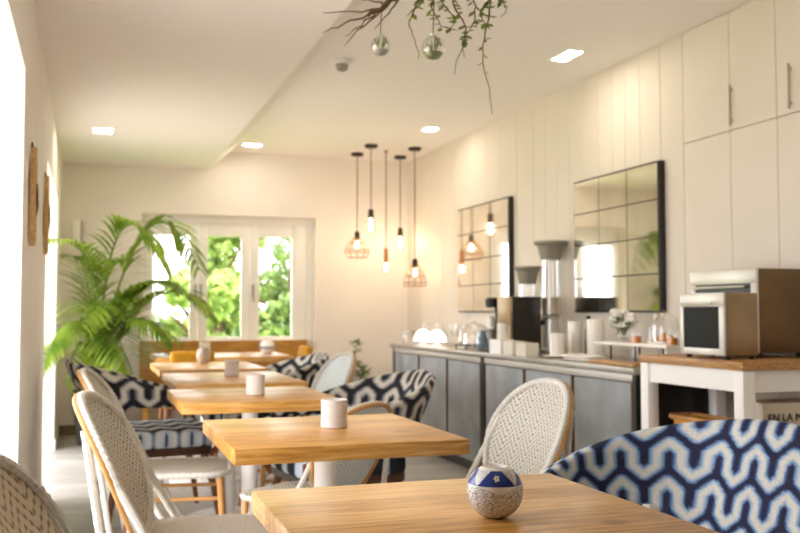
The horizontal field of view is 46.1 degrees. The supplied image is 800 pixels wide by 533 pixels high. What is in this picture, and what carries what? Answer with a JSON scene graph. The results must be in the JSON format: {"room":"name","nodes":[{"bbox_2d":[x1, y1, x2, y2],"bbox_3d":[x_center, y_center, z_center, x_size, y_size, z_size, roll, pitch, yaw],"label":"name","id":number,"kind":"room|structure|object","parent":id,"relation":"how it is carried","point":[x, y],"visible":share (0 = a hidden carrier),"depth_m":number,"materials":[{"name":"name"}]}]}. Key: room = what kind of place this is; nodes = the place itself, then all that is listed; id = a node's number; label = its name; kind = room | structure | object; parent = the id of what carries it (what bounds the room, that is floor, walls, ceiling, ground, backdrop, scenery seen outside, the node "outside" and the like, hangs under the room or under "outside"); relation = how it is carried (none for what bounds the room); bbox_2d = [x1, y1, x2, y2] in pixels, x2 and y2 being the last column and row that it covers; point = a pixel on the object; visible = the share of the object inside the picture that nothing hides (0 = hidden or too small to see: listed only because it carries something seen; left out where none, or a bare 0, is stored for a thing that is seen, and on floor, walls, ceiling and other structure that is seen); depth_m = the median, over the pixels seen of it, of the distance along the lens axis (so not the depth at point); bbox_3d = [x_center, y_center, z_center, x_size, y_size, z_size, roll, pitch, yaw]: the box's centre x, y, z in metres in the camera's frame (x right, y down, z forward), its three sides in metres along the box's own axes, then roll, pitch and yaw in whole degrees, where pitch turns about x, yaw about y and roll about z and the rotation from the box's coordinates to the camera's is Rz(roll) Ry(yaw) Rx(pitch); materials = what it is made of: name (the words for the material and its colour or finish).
{"room":"cafe","nodes":[
{"label":"cafe","id":0,"kind":"room"},
{"bbox_2d":[0,0,61,484],"bbox_3d":[-1.540,0.030,3.232,0.400,2.455,11.500,1,-3,-18],"label":"wall","id":1,"kind":"structure","parent":0,"point":[29,278],"depth_m":3.78,"materials":[{"name":"beige paint"}]},
{"bbox_2d":[29,142,38,245],"bbox_3d":[-1.548,-0.306,3.981,0.034,0.441,0.122,1,-3,-18],"label":"carving","id":2,"kind":"object","parent":1,"relation":"attached to","point":[34,192],"visible":1,"depth_m":3.93,"materials":[{"name":"brown wood"}]},
{"bbox_2d":[43,172,50,254],"bbox_3d":[-1.960,-0.296,5.226,0.034,0.462,0.139,1,-3,-18],"label":"carving","id":3,"kind":"object","parent":1,"relation":"attached to","point":[47,219],"visible":1,"depth_m":5.19,"materials":[{"name":"brown wood"}]},
{"bbox_2d":[41,426,58,486],"bbox_3d":[-2.252,1.349,5.974,0.012,0.090,5.130,1,-3,-18],"label":"baseboard","id":4,"kind":"structure","parent":1,"relation":"attached to","point":[57,429],"depth_m":7.80,"materials":[{"name":"white paint"}]},
{"bbox_2d":[57,153,407,425],"bbox_3d":[-1.539,0.232,9.129,3.315,2.630,0.300,1,-3,-18],"label":"wall","id":5,"kind":"structure","parent":0,"point":[354,297],"depth_m":9.21,"materials":[{"name":"paint"}]},
{"bbox_2d":[59,425,75,435],"bbox_3d":[-2.728,1.473,8.508,0.705,0.090,0.014,1,-3,-18],"label":"baseboard","id":6,"kind":"structure","parent":5,"relation":"attached to","point":[64,430],"depth_m":8.42,"materials":[{"name":"brown wood"}]},
{"bbox_2d":[72,220,82,242],"bbox_3d":[-2.916,-0.316,8.488,0.091,0.200,0.100,1,-3,-18],"label":"wall speaker","id":7,"kind":"object","parent":5,"relation":"attached to","point":[77,225],"visible":0.8,"depth_m":8.44,"materials":[{"name":"white paint"}]},
{"bbox_2d":[140,214,314,344],"bbox_3d":[-1.637,0.136,9.027,1.650,1.240,0.200,1,-3,-18],"label":"window","id":8,"kind":"structure","parent":5,"relation":"in","point":[250,229],"depth_m":9.10,"materials":[{"name":"white paint"}]},
{"bbox_2d":[42,435,469,532],"bbox_3d":[0.176,1.334,3.738,4.015,0.100,11.500,1,-3,-18],"label":"floor","id":9,"kind":"structure","parent":0,"point":[64,475],"depth_m":6.12,"materials":[{"name":"grey tile"}]},
{"bbox_2d":[0,453,72,532],"bbox_3d":[-0.408,0.742,1.569,0.633,0.875,0.495,1,-3,-12],"label":"bistro chair","id":10,"kind":"object","parent":9,"relation":"on","point":[26,506],"visible":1,"depth_m":1.67,"materials":[{"name":"wicker"}]},
{"bbox_2d":[44,214,219,445],"bbox_3d":[-2.270,0.511,7.788,1.536,1.940,1.525,1,-3,-18],"label":"potted palm","id":11,"kind":"object","parent":9,"relation":"on","point":[102,349],"visible":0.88,"depth_m":7.56,"materials":[{"name":"plant"}]},
{"bbox_2d":[70,390,82,445],"bbox_3d":[-2.561,1.261,7.864,0.380,0.450,0.380,1,-3,-18],"label":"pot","id":12,"kind":"object","parent":11,"relation":"attached to","point":[78,428],"depth_m":7.75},
{"bbox_2d":[65,359,222,532],"bbox_3d":[-1.398,0.920,5.051,0.768,0.860,0.785,1,-3,-24],"label":"armchair","id":13,"kind":"object","parent":9,"relation":"on","point":[185,436],"visible":0.49,"depth_m":4.83,"materials":[{"name":"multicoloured fabric"}]},
{"bbox_2d":[129,419,212,449],"bbox_3d":[-1.310,0.905,5.091,0.551,0.088,0.603,1,-3,-24],"label":"seat cushion","id":14,"kind":"object","parent":13,"relation":"on","point":[164,434],"depth_m":4.87,"materials":[{"name":"fabric"}]},
{"bbox_2d":[77,367,232,532],"bbox_3d":[-1.018,0.857,3.917,0.633,0.875,0.495,1,-3,-10],"label":"bistro chair","id":15,"kind":"object","parent":9,"relation":"on","point":[178,468],"visible":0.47,"depth_m":3.83,"materials":[{"name":"wicker"}]},
{"bbox_2d":[72,390,268,532],"bbox_3d":[-0.632,0.801,2.758,0.633,0.875,0.495,0,-3,-6],"label":"bistro chair","id":16,"kind":"object","parent":9,"relation":"on","point":[118,450],"visible":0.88,"depth_m":2.80,"materials":[{"name":"wicker"}]},
{"bbox_2d":[158,350,214,457],"bbox_3d":[-1.593,1.036,7.054,0.420,0.822,0.506,1,-3,-20],"label":"upholstered chair","id":17,"kind":"object","parent":9,"relation":"on","point":[175,356],"visible":0.21,"depth_m":6.83,"materials":[{"name":"yellow fabric"}]},
{"bbox_2d":[150,361,268,483],"bbox_3d":[-1.282,1.030,6.206,0.670,0.750,0.910,1,-3,-18],"label":"dining table","id":18,"kind":"object","parent":9,"relation":"on","point":[158,369],"visible":0.23,"depth_m":6.03,"materials":[{"name":"brown wood"}]},
{"bbox_2d":[196,347,210,362],"bbox_3d":[-1.359,0.615,6.502,0.100,0.108,0.100,1,-3,-18],"label":"jar","id":19,"kind":"object","parent":18,"relation":"on","point":[203,354],"visible":1,"depth_m":6.46,"materials":[{"name":"ceramic"}]},
{"bbox_2d":[150,352,293,446],"bbox_3d":[-1.496,1.108,7.803,1.080,0.750,0.800,1,-3,-18],"label":"table","id":20,"kind":"object","parent":9,"relation":"on","point":[241,356],"visible":0.25,"depth_m":7.55,"materials":[{"name":"brown wood"}]},
{"bbox_2d":[259,341,274,353],"bbox_3d":[-1.119,0.682,7.928,0.135,0.112,0.135,1,-3,-18],"label":"holder","id":21,"kind":"object","parent":20,"relation":"on","point":[266,347],"visible":0.98,"depth_m":7.88,"materials":[{"name":"white ceramic"}]},
{"bbox_2d":[139,340,309,419],"bbox_3d":[-1.569,1.103,8.599,1.560,0.838,0.495,1,-3,-18],"label":"window bench","id":22,"kind":"object","parent":9,"relation":"on","point":[290,347],"visible":0.22,"depth_m":8.79,"materials":[{"name":"brown wood"}]},
{"bbox_2d":[162,371,307,515],"bbox_3d":[-0.920,0.974,5.069,0.650,0.750,0.940,1,-3,-18],"label":"dining table","id":23,"kind":"object","parent":9,"relation":"on","point":[199,380],"visible":0.44,"depth_m":5.02,"materials":[{"name":"brown wood"}]},
{"bbox_2d":[224,360,238,375],"bbox_3d":[-0.931,0.562,5.201,0.082,0.086,0.082,1,-3,-18],"label":"candle cup","id":24,"kind":"object","parent":23,"relation":"on","point":[231,367],"visible":1,"depth_m":5.17,"materials":[{"name":"white ceramic"}]},
{"bbox_2d":[167,386,336,513],"bbox_3d":[-0.645,0.922,4.018,0.636,0.750,0.730,1,-3,-18],"label":"dining table","id":25,"kind":"object","parent":9,"relation":"on","point":[288,398],"visible":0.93,"depth_m":3.83,"materials":[{"name":"brown wood"}]},
{"bbox_2d":[246,374,264,394],"bbox_3d":[-0.617,0.504,4.011,0.082,0.086,0.082,1,-3,-18],"label":"candle cup","id":26,"kind":"object","parent":25,"relation":"on","point":[255,383],"visible":1,"depth_m":3.98,"materials":[{"name":"white ceramic"}]},
{"bbox_2d":[213,352,328,456],"bbox_3d":[-0.861,1.002,6.378,0.738,0.827,0.755,1,-3,-21],"label":"armchair","id":27,"kind":"object","parent":9,"relation":"on","point":[305,368],"visible":0.28,"depth_m":6.47,"materials":[{"name":"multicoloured fabric"}]},
{"bbox_2d":[236,412,304,418],"bbox_3d":[-0.948,0.984,6.345,0.530,0.085,0.580,1,-3,-21],"label":"seat cushion","id":28,"kind":"object","parent":27,"relation":"on","point":[265,414],"depth_m":6.06,"materials":[{"name":"fabric"}]},
{"bbox_2d":[238,351,356,505],"bbox_3d":[-0.567,0.927,5.350,0.633,0.875,0.495,1,-3,-26],"label":"bistro chair","id":29,"kind":"object","parent":9,"relation":"on","point":[339,370],"visible":0.27,"depth_m":5.49,"materials":[{"name":"wicker"}]},
{"bbox_2d":[297,345,312,356],"bbox_3d":[-1.009,1.075,7.840,0.506,0.822,0.420,1,-3,-18],"label":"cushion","id":30,"kind":"object","parent":9,"relation":"on","point":[303,350],"visible":0.11,"depth_m":7.83,"materials":[{"name":"yellow fabric"}]},
{"bbox_2d":[240,401,392,513],"bbox_3d":[-0.313,0.888,3.574,0.564,0.779,0.440,-2,-3,37],"label":"bistro chair","id":31,"kind":"object","parent":9,"relation":"on","point":[349,472],"visible":0.31,"depth_m":3.51,"materials":[{"name":"wicker"}]},
{"bbox_2d":[203,413,469,486],"bbox_3d":[-0.225,0.864,2.816,0.650,0.750,0.700,1,-3,-18],"label":"dining table","id":32,"kind":"object","parent":9,"relation":"on","point":[280,440],"visible":1,"depth_m":2.63,"materials":[{"name":"brown wood"}]},
{"bbox_2d":[321,398,347,428],"bbox_3d":[-0.201,0.448,2.865,0.082,0.086,0.082,1,-3,-18],"label":"candle cup","id":33,"kind":"object","parent":32,"relation":"on","point":[334,414],"visible":1,"depth_m":2.83,"materials":[{"name":"white ceramic"}]},
{"bbox_2d":[263,369,434,484],"bbox_3d":[-0.216,0.903,4.369,0.738,0.827,0.755,1,-3,-26],"label":"armchair","id":34,"kind":"object","parent":9,"relation":"on","point":[408,393],"visible":0.34,"depth_m":4.45,"materials":[{"name":"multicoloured fabric"}]},
{"bbox_2d":[268,457,406,478],"bbox_3d":[-0.299,0.885,4.328,0.530,0.085,0.580,1,-3,-26],"label":"seat cushion","id":35,"kind":"object","parent":34,"relation":"on","point":[397,466],"depth_m":4.14,"materials":[{"name":"fabric"}]},
{"bbox_2d":[349,338,370,380],"bbox_3d":[-0.481,1.096,8.748,0.518,0.865,0.578,1,-3,-18],"label":"plant","id":36,"kind":"object","parent":9,"relation":"on","point":[362,370],"visible":0.32,"depth_m":8.69,"materials":[{"name":"green plant"}]},
{"bbox_2d":[393,348,482,468],"bbox_3d":[0.432,1.055,7.235,0.400,0.800,1.935,1,-3,-18],"label":"base cabinet","id":37,"kind":"object","parent":9,"relation":"on","point":[454,406],"visible":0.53,"depth_m":6.76,"materials":[{"name":"grey wood"}]},
{"bbox_2d":[390,343,640,374],"bbox_3d":[0.792,0.596,6.399,0.585,0.034,3.830,1,-3,-18],"label":"countertop","id":38,"kind":"structure","parent":37,"relation":"on","point":[446,348],"depth_m":5.64,"materials":[{"name":"stone"}]},
{"bbox_2d":[414,329,429,344],"bbox_3d":[0.190,0.580,7.734,0.150,0.127,0.150,1,-3,-18],"label":"lamp","id":39,"kind":"object","parent":38,"relation":"on","point":[422,335],"visible":0.94,"depth_m":7.69,"materials":[{"name":"white glass"}]},
{"bbox_2d":[428,330,445,345],"bbox_3d":[0.294,0.568,7.485,0.150,0.127,0.150,1,-3,-18],"label":"lamp","id":40,"kind":"object","parent":38,"relation":"on","point":[436,336],"visible":1,"depth_m":7.44,"materials":[{"name":"white glass"}]},
{"bbox_2d":[457,320,486,348],"bbox_3d":[0.555,0.505,7.016,0.280,0.206,0.280,1,-3,-18],"label":"glass cloche","id":41,"kind":"object","parent":38,"relation":"on","point":[463,347],"visible":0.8,"depth_m":6.99,"materials":[{"name":"clear glass"}]},
{"bbox_2d":[462,336,485,346],"bbox_3d":[0.555,0.555,7.013,0.180,0.081,0.180,1,-3,-18],"label":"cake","id":42,"kind":"object","parent":41,"relation":"in","point":[481,341],"visible":0.75,"depth_m":6.95,"materials":[{"name":"white food"}]},
{"bbox_2d":[485,297,496,349],"bbox_3d":[0.659,0.407,6.707,0.120,0.372,0.120,1,-3,-18],"label":"coffee grinder","id":43,"kind":"object","parent":38,"relation":"on","point":[491,302],"visible":0.72,"depth_m":6.67,"materials":[{"name":"metal"}]},
{"bbox_2d":[489,339,514,353],"bbox_3d":[0.657,0.516,6.057,0.100,0.090,0.170,1,-3,-18],"label":"box","id":44,"kind":"object","parent":38,"relation":"on","point":[495,346],"visible":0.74,"depth_m":6.02,"materials":[{"name":"white"}]},
{"bbox_2d":[497,332,507,339],"bbox_3d":[0.661,0.446,6.062,0.072,0.050,0.072,1,-3,-18],"label":"cup","id":45,"kind":"object","parent":44,"relation":"on","point":[500,335],"visible":0.98,"depth_m":6.03,"materials":[{"name":"white ceramic"}]},
{"bbox_2d":[497,323,507,331],"bbox_3d":[0.661,0.392,6.065,0.072,0.055,0.072,1,-3,-18],"label":"cup","id":46,"kind":"object","parent":45,"relation":"on","point":[501,327],"visible":1,"depth_m":6.03,"materials":[{"name":"white ceramic"}]},
{"bbox_2d":[503,341,525,354],"bbox_3d":[0.716,0.510,5.877,0.090,0.085,0.140,1,-3,-18],"label":"box","id":47,"kind":"object","parent":38,"relation":"on","point":[509,347],"visible":0.77,"depth_m":5.84,"materials":[{"name":"beige"}]},
{"bbox_2d":[497,296,540,352],"bbox_3d":[0.782,0.387,6.274,0.260,0.370,0.200,1,-3,-18],"label":"coffee machine","id":48,"kind":"object","parent":38,"relation":"on","point":[522,314],"visible":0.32,"depth_m":6.19,"materials":[{"name":"black metal"}]},
{"bbox_2d":[513,266,540,296],"bbox_3d":[0.906,0.294,6.668,0.198,0.594,0.198,-1,-3,19],"label":"dispenser","id":49,"kind":"object","parent":48,"relation":"on","point":[525,274],"visible":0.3,"depth_m":6.62,"materials":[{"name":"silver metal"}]},
{"bbox_2d":[516,343,538,356],"bbox_3d":[0.773,0.504,5.706,0.090,0.080,0.130,1,-3,-18],"label":"box","id":50,"kind":"object","parent":38,"relation":"on","point":[522,349],"visible":1,"depth_m":5.65,"materials":[{"name":"beige"}]},
{"bbox_2d":[533,240,567,351],"bbox_3d":[1.019,0.200,6.346,0.230,0.749,0.230,1,-3,-18],"label":"dispenser","id":51,"kind":"object","parent":38,"relation":"on","point":[551,250],"visible":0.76,"depth_m":6.29,"materials":[{"name":"silver metal"}]},
{"bbox_2d":[541,259,561,316],"bbox_3d":[1.019,0.147,6.349,0.140,0.383,0.140,1,-3,-18],"label":"glass jar","id":52,"kind":"object","parent":51,"relation":"on","point":[550,306],"depth_m":6.30,"materials":[{"name":"clear glass"}]},
{"bbox_2d":[543,355,562,357],"bbox_3d":[0.920,0.526,5.501,0.170,0.015,0.170,1,-3,-18],"label":"saucer","id":53,"kind":"object","parent":38,"relation":"on","point":[548,356],"visible":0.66,"depth_m":5.44,"materials":[{"name":"white ceramic"}]},
{"bbox_2d":[549,333,564,355],"bbox_3d":[0.922,0.461,5.514,0.088,0.140,0.109,-1,-3,14],"label":"mug","id":54,"kind":"object","parent":53,"relation":"on","point":[556,340],"visible":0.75,"depth_m":5.47,"materials":[{"name":"white ceramic"}]},
{"bbox_2d":[567,321,582,353],"bbox_3d":[1.059,0.438,5.688,0.090,0.210,0.090,1,-3,-18],"label":"canister","id":55,"kind":"object","parent":38,"relation":"on","point":[574,328],"visible":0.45,"depth_m":5.65,"materials":[{"name":"white ceramic"}]},
{"bbox_2d":[561,354,605,360],"bbox_3d":[1.027,0.509,5.273,0.144,0.028,0.304,1,-3,-18],"label":"serving tray","id":56,"kind":"object","parent":38,"relation":"on","point":[582,357],"visible":0.93,"depth_m":5.22,"materials":[{"name":"white ceramic"}]},
{"bbox_2d":[563,357,587,360],"bbox_3d":[1.027,0.519,5.273,0.120,0.008,0.280,1,-3,-18],"label":"tray","id":57,"kind":"object","parent":56,"relation":"on","point":[571,358],"depth_m":5.21,"materials":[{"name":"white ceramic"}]},
{"bbox_2d":[586,319,603,354],"bbox_3d":[1.135,0.419,5.461,0.100,0.225,0.100,1,-3,-18],"label":"canister","id":58,"kind":"object","parent":38,"relation":"on","point":[594,328],"visible":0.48,"depth_m":5.42,"materials":[{"name":"white ceramic"}]},
{"bbox_2d":[588,359,640,366],"bbox_3d":[1.108,0.489,4.774,0.120,0.019,0.440,1,-3,-18],"label":"wooden board","id":59,"kind":"object","parent":38,"relation":"on","point":[596,361],"visible":0.8,"depth_m":4.74,"materials":[{"name":"brown wood"}]},
{"bbox_2d":[592,341,680,361],"bbox_3d":[1.295,0.456,4.975,0.220,0.105,0.720,1,-3,-18],"label":"display stand","id":60,"kind":"object","parent":38,"relation":"on","point":[615,343],"visible":0.59,"depth_m":4.89,"materials":[{"name":"white ceramic"}]},
{"bbox_2d":[609,308,637,341],"bbox_3d":[1.217,0.320,5.143,0.240,0.181,0.194,-3,-4,44],"label":"flower vase","id":61,"kind":"object","parent":60,"relation":"on","point":[616,315],"visible":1,"depth_m":5.11,"materials":[{"name":"clear glass"}]},
{"bbox_2d":[631,331,641,342],"bbox_3d":[1.238,0.367,4.929,0.055,0.066,0.055,1,-3,-18],"label":"jam jar","id":62,"kind":"object","parent":60,"relation":"on","point":[634,339],"visible":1,"depth_m":4.91,"materials":[{"name":"orange glass"}]},
{"bbox_2d":[592,341,680,348],"bbox_3d":[1.295,0.412,4.977,0.220,0.018,0.720,1,-3,-18],"label":"shelf","id":63,"kind":"object","parent":60,"relation":"attached to","point":[644,344],"depth_m":4.86,"materials":[{"name":"white wood"}]},
{"bbox_2d":[647,309,680,343],"bbox_3d":[1.355,0.306,4.802,0.190,0.175,0.190,1,-3,-18],"label":"glass cloche","id":64,"kind":"object","parent":60,"relation":"on","point":[651,341],"visible":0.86,"depth_m":4.77,"materials":[{"name":"clear glass"}]},
{"bbox_2d":[657,333,672,340],"bbox_3d":[1.355,0.361,4.799,0.090,0.040,0.090,1,-3,-18],"label":"bread roll","id":65,"kind":"object","parent":64,"relation":"in","point":[662,337],"visible":0.65,"depth_m":4.77,"materials":[{"name":"orange food"}]},
{"bbox_2d":[666,331,677,344],"bbox_3d":[1.344,0.353,4.643,0.055,0.066,0.055,1,-3,-18],"label":"jam jar","id":66,"kind":"object","parent":60,"relation":"on","point":[669,340],"visible":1,"depth_m":4.62,"materials":[{"name":"orange"}]},
{"bbox_2d":[251,473,718,532],"bbox_3d":[0.126,0.805,1.608,0.654,0.750,0.685,1,-3,-18],"label":"dining table","id":67,"kind":"object","parent":9,"relation":"on","point":[550,503],"visible":1,"depth_m":1.67,"materials":[{"name":"brown wood"}]},
{"bbox_2d":[467,464,522,518],"bbox_3d":[0.163,0.386,1.614,0.097,0.086,0.097,1,-3,-18],"label":"vase","id":68,"kind":"object","parent":67,"relation":"on","point":[494,491],"visible":1,"depth_m":1.58,"materials":[{"name":"ceramic"}]},
{"bbox_2d":[466,377,574,477],"bbox_3d":[0.260,0.820,3.146,0.633,0.875,0.495,1,-3,-23],"label":"bistro chair","id":69,"kind":"object","parent":9,"relation":"on","point":[529,431],"visible":0.38,"depth_m":3.27,"materials":[{"name":"wicker"}]},
{"bbox_2d":[482,358,705,511],"bbox_3d":[1.029,0.967,5.436,0.400,0.800,1.850,1,-3,-18],"label":"base cabinet","id":70,"kind":"object","parent":9,"relation":"on","point":[607,405],"visible":0.34,"depth_m":4.88,"materials":[{"name":"grey wood"}]},
{"bbox_2d":[539,419,799,532],"bbox_3d":[0.668,0.794,2.147,0.738,0.827,0.815,2,-4,-41],"label":"armchair","id":71,"kind":"object","parent":9,"relation":"on","point":[730,475],"visible":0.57,"depth_m":2.43,"materials":[{"name":"blue fabric"}]},
{"bbox_2d":[639,354,799,511],"bbox_3d":[1.522,0.856,4.192,0.560,0.900,0.750,1,-3,-18],"label":"prep table","id":72,"kind":"object","parent":9,"relation":"on","point":[745,377],"visible":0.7,"depth_m":4.02,"materials":[{"name":"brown wood"}]},
{"bbox_2d":[669,412,733,423],"bbox_3d":[1.371,0.779,4.235,0.168,0.207,0.374,1,-3,-18],"label":"wicker tray","id":73,"kind":"object","parent":72,"relation":"on","point":[679,417],"visible":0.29,"depth_m":4.30,"materials":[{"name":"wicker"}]},
{"bbox_2d":[680,292,757,359],"bbox_3d":[1.390,0.260,4.141,0.200,0.285,0.310,1,-3,-18],"label":"oven","id":74,"kind":"object","parent":72,"relation":"on","point":[725,324],"visible":0.99,"depth_m":4.02,"materials":[{"name":"metal"}]},
{"bbox_2d":[690,268,799,357],"bbox_3d":[1.602,0.217,4.382,0.298,0.395,0.480,1,-3,-18],"label":"oven","id":75,"kind":"object","parent":72,"relation":"on","point":[777,290],"visible":0.52,"depth_m":4.16,"materials":[{"name":"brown metal"}]},
{"bbox_2d":[755,398,799,424],"bbox_3d":[1.618,0.720,3.986,0.324,0.300,0.178,1,-3,-18],"label":"box","id":76,"kind":"object","parent":72,"relation":"on","point":[787,410],"visible":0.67,"depth_m":3.90,"materials":[{"name":"beige"}]},
{"bbox_2d":[34,0,753,169],"bbox_3d":[0.176,-1.355,3.869,4.015,0.375,11.500,1,-3,-18],"label":"ceiling","id":77,"kind":"structure","parent":0,"point":[184,84],"depth_m":5.60,"materials":[{"name":"white paint"}]},
{"bbox_2d":[92,127,113,133],"bbox_3d":[-2.207,-1.011,6.985,0.154,0.008,0.194,1,-3,-18],"label":"recessed light","id":78,"kind":"object","parent":77,"relation":"in","point":[94,129],"visible":1,"depth_m":6.97,"materials":[{"name":"white paint"}]},
{"bbox_2d":[94,128,111,132],"bbox_3d":[-2.207,-1.011,6.985,0.130,0.004,0.162,1,-3,-18],"label":"diffuser","id":79,"kind":"object","parent":78,"relation":"attached to","point":[96,130],"depth_m":6.98,"materials":[{"name":"beige plastic"}]},
{"bbox_2d":[333,58,350,71],"bbox_3d":[-0.351,-1.218,5.702,0.110,0.066,0.110,1,-3,-18],"label":"smoke detector","id":80,"kind":"object","parent":77,"relation":"attached to","point":[342,64],"visible":1,"depth_m":5.67,"materials":[{"name":"white plastic"}]},
{"bbox_2d":[344,152,369,257],"bbox_3d":[-0.411,-0.585,9.016,0.247,1.007,0.247,1,-3,-18],"label":"pendant lamp","id":81,"kind":"object","parent":77,"relation":"hanging from","point":[354,154],"visible":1,"depth_m":9.00,"materials":[{"name":"brown metal"}]},
{"bbox_2d":[364,144,377,233],"bbox_3d":[-0.265,-0.703,8.575,0.120,0.815,0.120,1,-3,-18],"label":"pendant lamp","id":82,"kind":"object","parent":77,"relation":"hanging from","point":[368,146],"visible":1,"depth_m":8.56,"materials":[{"name":"brown metal"}]},
{"bbox_2d":[383,150,387,270],"bbox_3d":[-0.131,-0.518,8.831,0.052,1.160,0.052,1,-3,-18],"label":"pendant lamp","id":83,"kind":"object","parent":77,"relation":"hanging from","point":[385,151],"visible":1,"depth_m":8.82,"materials":[{"name":"orange metal"}]},
{"bbox_2d":[394,155,405,247],"bbox_3d":[0.002,-0.616,9.186,0.120,0.930,0.120,1,-3,-18],"label":"pendant lamp","id":84,"kind":"object","parent":77,"relation":"hanging from","point":[397,157],"visible":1,"depth_m":9.17,"materials":[{"name":"brown metal"}]},
{"bbox_2d":[323,0,506,113],"bbox_3d":[0.112,-0.957,3.249,0.788,0.830,0.098,1,-3,-21],"label":"branch","id":85,"kind":"object","parent":77,"relation":"hanging from","point":[375,11],"visible":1,"depth_m":3.27,"materials":[{"name":"green plant"}]},
{"bbox_2d":[371,4,389,55],"bbox_3d":[-0.066,-0.803,3.182,0.068,0.184,0.068,1,-3,-18],"label":"terrarium","id":86,"kind":"object","parent":85,"relation":"hanging from","point":[377,51],"visible":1,"depth_m":3.17,"materials":[{"name":"clear glass"}]},
{"bbox_2d":[375,36,389,47],"bbox_3d":[-0.067,-0.757,3.176,0.056,0.045,0.052,-1,-3,26],"label":"plant","id":87,"kind":"object","parent":86,"relation":"on","point":[384,41],"depth_m":3.17,"materials":[{"name":"green plant"}]},
{"bbox_2d":[421,1,444,59],"bbox_3d":[0.114,-0.847,3.244,0.084,0.272,0.084,1,-3,-18],"label":"terrarium","id":88,"kind":"object","parent":85,"relation":"hanging from","point":[432,54],"visible":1,"depth_m":3.23,"materials":[{"name":"clear glass"}]},
{"bbox_2d":[426,36,443,50],"bbox_3d":[0.119,-0.765,3.238,0.059,0.052,0.061,-1,-3,14],"label":"plant","id":89,"kind":"object","parent":88,"relation":"on","point":[437,41],"depth_m":3.22,"materials":[{"name":"green plant"}]},
{"bbox_2d":[403,147,426,286],"bbox_3d":[0.138,-0.460,8.707,0.223,1.287,0.223,1,-3,-18],"label":"pendant lamp","id":90,"kind":"object","parent":77,"relation":"hanging from","point":[413,149],"visible":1,"depth_m":8.69,"materials":[{"name":"brown metal"}]},
{"bbox_2d":[549,49,585,61],"bbox_3d":[0.993,-1.254,5.591,0.114,0.008,0.244,1,-3,-18],"label":"recessed light","id":91,"kind":"object","parent":77,"relation":"in","point":[568,54],"visible":1,"depth_m":5.58,"materials":[{"name":"white paint"}]},
{"bbox_2d":[553,55,572,60],"bbox_3d":[0.976,-1.252,5.643,0.090,0.004,0.102,1,-3,-18],"label":"diffuser","id":92,"kind":"object","parent":91,"relation":"attached to","point":[558,57],"depth_m":5.63,"materials":[{"name":"beige plastic"}]},
{"bbox_2d":[562,51,581,55],"bbox_3d":[1.011,-1.257,5.539,0.090,0.004,0.102,1,-3,-18],"label":"diffuser","id":93,"kind":"object","parent":91,"relation":"attached to","point":[566,53],"depth_m":5.54,"materials":[{"name":"beige plastic"}]},
{"bbox_2d":[408,34,685,357],"bbox_3d":[1.939,-0.001,4.388,0.300,2.630,11.500,1,-3,-18],"label":"wall","id":94,"kind":"structure","parent":0,"point":[629,113],"depth_m":6.55,"materials":[{"name":"white paint"}]},
{"bbox_2d":[458,196,513,312],"bbox_3d":[0.681,-0.069,7.639,0.042,0.885,1.050,1,-3,-18],"label":"wall mirror","id":95,"kind":"object","parent":94,"relation":"attached to","point":[485,230],"visible":0.95,"depth_m":7.57,"materials":[{"name":"black mirror"}]},
{"bbox_2d":[573,160,666,312],"bbox_3d":[1.315,-0.148,5.728,0.042,0.855,0.980,1,-3,-18],"label":"wall mirror","id":96,"kind":"object","parent":94,"relation":"attached to","point":[620,230],"visible":0.98,"depth_m":5.62,"materials":[{"name":"black mirror"}]},
{"bbox_2d":[682,0,799,417],"bbox_3d":[1.823,-0.006,4.276,0.052,2.630,1.720,1,-3,-18],"label":"upper cabinet","id":97,"kind":"object","parent":94,"relation":"attached to","point":[741,66],"visible":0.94,"depth_m":4.65,"materials":[{"name":"wood"}]},
{"label":"outside","id":98,"kind":"structure","parent":0,"visible":0},
{"bbox_3d":[-6.158,3.208,34.347,70.000,0.150,50.700,1,-3,-18],"label":"lawn","id":99,"kind":"structure","parent":98,"visible":0},
{"bbox_2d":[153,310,239,328],"bbox_3d":[-3.020,1.804,21.913,9.575,1.915,1.742,1,-3,-18],"label":"hedge","id":100,"kind":"object","parent":99,"relation":"on","point":[175,313],"visible":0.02,"depth_m":21.02,"materials":[{"name":"green plant"}]},
{"bbox_2d":[154,267,240,336],"bbox_3d":[-2.941,1.058,13.702,1.365,2.147,1.061,1,-3,-18],"label":"tree","id":101,"kind":"object","parent":99,"relation":"on","point":[222,286],"visible":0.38,"depth_m":13.51,"materials":[{"name":"green plant"}]},
{"bbox_2d":[172,236,271,336],"bbox_3d":[-3.077,0.470,16.615,1.607,3.598,1.984,-1,-3,15],"label":"tree","id":102,"kind":"object","parent":99,"relation":"on","point":[219,248],"visible":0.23,"depth_m":16.30,"materials":[{"name":"green plant"}]},
{"bbox_2d":[230,258,290,336],"bbox_3d":[-1.852,0.489,15.550,2.005,3.457,1.652,1,-3,-18],"label":"tree","id":103,"kind":"object","parent":99,"relation":"on","point":[275,320],"visible":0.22,"depth_m":15.33,"materials":[{"name":"green plant"}]},
{"bbox_2d":[268,238,290,277],"bbox_3d":[-1.255,0.065,19.142,2.364,4.651,2.334,3,-4,-43],"label":"tree","id":104,"kind":"object","parent":99,"relation":"on","point":[280,256],"visible":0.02,"depth_m":18.96,"materials":[{"name":"green plant"}]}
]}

